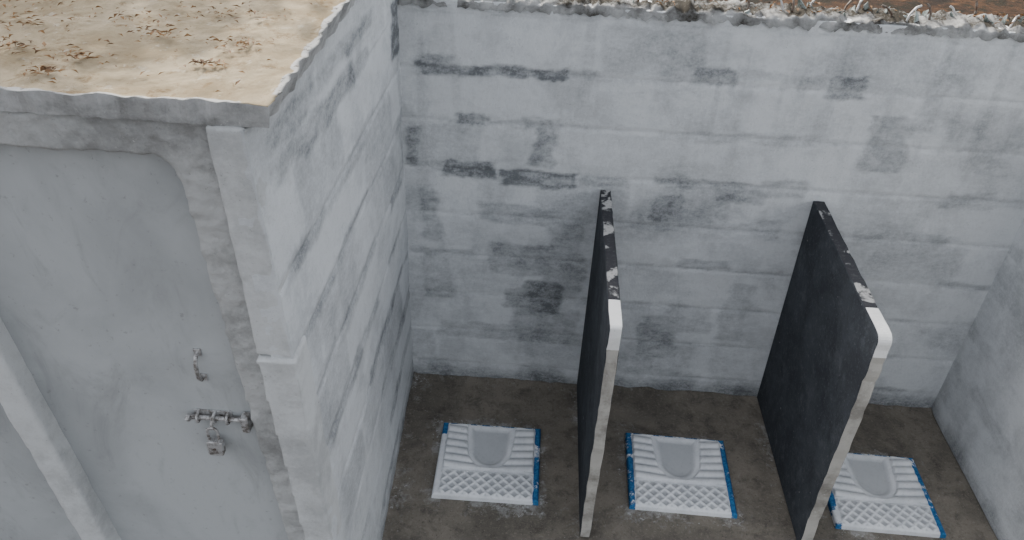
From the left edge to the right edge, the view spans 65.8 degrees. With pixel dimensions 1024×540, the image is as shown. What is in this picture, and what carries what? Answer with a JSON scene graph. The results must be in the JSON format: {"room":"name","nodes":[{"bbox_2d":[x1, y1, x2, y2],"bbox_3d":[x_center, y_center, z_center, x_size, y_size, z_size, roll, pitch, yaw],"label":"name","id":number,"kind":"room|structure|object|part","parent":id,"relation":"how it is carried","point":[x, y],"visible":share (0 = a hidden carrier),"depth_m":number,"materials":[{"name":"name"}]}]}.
{"room":"outdoor public toilet","nodes":[
{"label":"outdoor public toilet","id":0,"kind":"room"},
{"bbox_2d":[0,0,354,127],"bbox_3d":[-1.514,-0.839,2.245,2.177,0.058,1.620,4,36,1],"label":"roof","id":1,"kind":"structure","parent":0,"point":[179,94],"depth_m":1.76,"materials":[{"name":"paint"}]},
{"bbox_2d":[0,0,311,91],"bbox_3d":[-1.162,-0.727,2.066,1.313,0.012,1.138,4,36,1],"label":"leaf litter","id":2,"kind":"object","parent":1,"relation":"on","point":[8,44],"visible":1,"depth_m":1.82,"materials":[{"name":"brown plant"}]},
{"bbox_2d":[238,0,413,539],"bbox_3d":[-0.520,0.095,2.816,0.147,2.030,1.564,4,36,1],"label":"wall","id":3,"kind":"structure","parent":0,"point":[333,216],"depth_m":2.41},
{"bbox_2d":[0,144,288,539],"bbox_3d":[-1.008,0.484,2.246,0.840,1.920,0.067,4,36,1],"label":"panel","id":4,"kind":"object","parent":3,"relation":"attached to","point":[107,297],"depth_m":2.03,"materials":[{"name":"grey metal"}]},
{"bbox_3d":[-0.810,0.212,2.036,0.020,0.023,0.004,4,36,1],"label":"plate","id":5,"kind":"part","parent":4,"relation":"part of","materials":[{"name":"metal"}]},
{"bbox_3d":[-0.812,0.255,2.049,0.020,0.110,0.034,4,36,1],"label":"door handle","id":6,"kind":"part","parent":4,"relation":"part of","materials":[{"name":"grey metal"}]},
{"bbox_3d":[-0.814,0.282,2.086,0.020,0.023,0.004,4,36,1],"label":"plate","id":7,"kind":"part","parent":4,"relation":"part of","materials":[{"name":"metal"}]},
{"bbox_2d":[185,408,252,432],"bbox_3d":[-0.800,0.415,2.157,0.177,0.062,0.042,4,36,1],"label":"bolt","id":8,"kind":"object","parent":4,"relation":"attached to","point":[215,415],"visible":0.99,"depth_m":2.15,"materials":[{"name":"metal"}]},
{"bbox_3d":[-0.876,0.402,2.144,0.013,0.025,0.028,4,36,1],"label":"knob","id":9,"kind":"part","parent":8,"relation":"part of","materials":[{"name":"metal"}]},
{"bbox_3d":[-0.818,0.396,2.167,0.105,0.032,0.004,4,36,1],"label":"plate","id":10,"kind":"part","parent":8,"relation":"part of","materials":[{"name":"metal"}]},
{"bbox_2d":[206,427,225,455],"bbox_3d":[-0.824,0.472,2.189,0.044,0.106,0.022,4,36,1],"label":"padlock","id":11,"kind":"object","parent":8,"relation":"hanging from","point":[215,446],"visible":1,"depth_m":2.19,"materials":[{"name":"metal"}]},
{"bbox_3d":[-0.800,0.405,2.156,0.177,0.014,0.014,4,36,1],"label":"rod","id":12,"kind":"part","parent":8,"relation":"part of","materials":[{"name":"metal"}]},
{"bbox_2d":[0,111,304,539],"bbox_3d":[-0.946,0.483,2.236,0.812,2.042,0.096,4,36,1],"label":"trim","id":13,"kind":"structure","parent":3,"relation":"attached to","point":[185,147],"depth_m":1.71,"materials":[{"name":"paint"}]},
{"bbox_2d":[206,125,290,357],"bbox_3d":[-0.576,-0.062,1.804,0.107,0.617,0.100,4,36,1],"label":"trim","id":14,"kind":"structure","parent":3,"relation":"attached to","point":[251,249],"depth_m":1.73,"materials":[{"name":"paint"}]},
{"bbox_2d":[256,335,345,539],"bbox_3d":[-0.579,0.770,2.391,0.153,1.422,0.111,4,36,1],"label":"trim","id":15,"kind":"structure","parent":3,"relation":"attached to","point":[290,390],"depth_m":2.11,"materials":[{"name":"paint"}]},
{"bbox_2d":[382,372,997,539],"bbox_3d":[0.716,1.260,2.975,2.530,0.073,2.260,4,36,1],"label":"floor","id":16,"kind":"structure","parent":0,"point":[737,421],"depth_m":3.52,"materials":[{"name":"concrete"}]},
{"bbox_2d":[431,422,540,505],"bbox_3d":[-0.102,0.832,3.457,0.447,0.041,0.412,4,36,1],"label":"pan","id":17,"kind":"object","parent":16,"relation":"on","point":[482,463],"visible":1,"depth_m":3.42,"materials":[{"name":"white ceramic"}]},
{"bbox_2d":[577,190,622,536],"bbox_3d":[0.337,0.370,3.203,0.049,1.103,0.878,4,36,1],"label":"partition panel","id":18,"kind":"object","parent":16,"relation":"on","point":[602,332],"visible":1,"depth_m":2.98,"materials":[{"name":"stone"}]},
{"bbox_2d":[625,433,736,518],"bbox_3d":[0.727,0.880,3.448,0.447,0.041,0.412,4,36,2],"label":"pan","id":19,"kind":"object","parent":16,"relation":"on","point":[669,474],"visible":1,"depth_m":3.42,"materials":[{"name":"white ceramic"}]},
{"bbox_2d":[757,201,891,539],"bbox_3d":[1.209,0.416,3.193,0.061,1.112,0.851,4,36,1],"label":"partition panel","id":20,"kind":"object","parent":16,"relation":"on","point":[832,342],"visible":1,"depth_m":3.06,"materials":[{"name":"stone"}]},
{"bbox_2d":[827,453,945,537],"bbox_3d":[1.572,0.950,3.410,0.447,0.041,0.412,4,36,2],"label":"pan","id":21,"kind":"object","parent":16,"relation":"on","point":[870,493],"visible":0.94,"depth_m":3.35,"materials":[{"name":"white ceramic"}]},
{"bbox_2d":[398,0,1023,407],"bbox_3d":[0.873,-0.173,3.416,2.900,1.882,0.155,4,36,1],"label":"wall","id":22,"kind":"structure","parent":0,"point":[714,147],"depth_m":3.20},
{"bbox_2d":[398,0,1023,42],"bbox_3d":[0.977,-0.934,2.873,2.770,0.071,0.193,4,36,1],"label":"trim","id":23,"kind":"structure","parent":22,"relation":"on","point":[959,25],"depth_m":2.82,"materials":[{"name":"grey concrete"}]},
{"bbox_2d":[617,0,1023,24],"bbox_3d":[1.324,-0.931,2.855,1.954,0.020,0.147,4,36,1],"label":"dried leaves","id":24,"kind":"object","parent":23,"relation":"on","point":[771,5],"visible":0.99,"depth_m":2.85,"materials":[{"name":"beige plant"}]},
{"bbox_2d":[632,0,1023,23],"bbox_3d":[1.251,-0.936,2.852,2.128,0.050,0.115,4,36,1],"label":"shard","id":25,"kind":"object","parent":23,"relation":"on","point":[924,13],"visible":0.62,"depth_m":2.86},
{"bbox_2d":[843,0,852,12],"bbox_3d":[1.224,-0.957,2.869,0.048,0.068,0.010,-10,37,-17],"label":"stub","id":26,"kind":"object","parent":23,"relation":"on","point":[850,1],"visible":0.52,"depth_m":2.86,"materials":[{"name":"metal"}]},
{"bbox_2d":[855,0,862,12],"bbox_3d":[1.258,-0.951,2.870,0.028,0.060,0.009,-27,45,-35],"label":"stub","id":27,"kind":"object","parent":23,"relation":"on","point":[860,2],"visible":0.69,"depth_m":2.86,"materials":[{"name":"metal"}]},
{"bbox_2d":[882,4,892,16],"bbox_3d":[1.345,-0.921,2.836,0.050,0.058,0.010,17,38,18],"label":"stub","id":28,"kind":"object","parent":23,"relation":"on","point":[884,6],"visible":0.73,"depth_m":2.83,"materials":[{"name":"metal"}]},
{"bbox_2d":[906,5,921,21],"bbox_3d":[1.435,-0.914,2.827,0.050,0.066,0.010,-9,37,-16],"label":"stub","id":29,"kind":"object","parent":23,"relation":"on","point":[919,6],"visible":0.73,"depth_m":2.82,"materials":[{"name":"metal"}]},
{"bbox_2d":[926,3,931,19],"bbox_3d":[1.494,-0.922,2.840,0.031,0.067,0.010,31,44,33],"label":"stub","id":30,"kind":"object","parent":23,"relation":"on","point":[928,4],"visible":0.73,"depth_m":2.83,"materials":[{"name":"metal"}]},
{"bbox_2d":[973,0,977,16],"bbox_3d":[1.682,-0.942,2.875,0.009,0.074,0.023,-8,37,-15],"label":"stub","id":31,"kind":"object","parent":23,"relation":"on","point":[976,1],"visible":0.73,"depth_m":2.86,"materials":[{"name":"wood"}]},
{"bbox_2d":[1008,15,1019,28],"bbox_3d":[1.790,-0.882,2.818,0.035,0.052,0.010,-17,40,-26],"label":"stub","id":32,"kind":"object","parent":23,"relation":"on","point":[1016,17],"visible":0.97,"depth_m":2.81,"materials":[{"name":"wood"}]},
{"bbox_2d":[931,220,1023,539],"bbox_3d":[2.110,0.382,2.736,0.152,1.872,1.750,4,36,1],"label":"wall","id":33,"kind":"structure","parent":0,"point":[978,408],"depth_m":3.34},
{"bbox_3d":[-1.946,-0.378,1.693,1.204,0.093,0.087,4,36,1],"label":"trim","id":34,"kind":"structure","parent":0,"visible":0},
{"bbox_2d":[0,403,80,539],"bbox_3d":[-1.628,0.434,2.272,0.815,1.920,0.033,4,36,1],"label":"panel","id":35,"kind":"object","parent":34,"relation":"attached to","point":[30,509],"visible":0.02,"depth_m":2.44,"materials":[{"name":"grey metal"}]},
{"label":"outside","id":36,"kind":"structure","parent":0,"visible":0},
{"bbox_2d":[702,0,1023,17],"bbox_3d":[0.427,-3.449,9.809,60.000,0.240,60.000,4,36,1],"label":"ground","id":37,"kind":"structure","parent":36,"point":[1012,8],"depth_m":9.57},
{"bbox_2d":[0,318,120,539],"bbox_3d":[-1.317,0.464,2.240,0.271,2.038,0.101,4,36,1],"label":"trim","id":38,"kind":"structure","parent":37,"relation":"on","point":[24,405],"depth_m":2.22,"materials":[{"name":"paint"}]}
]}

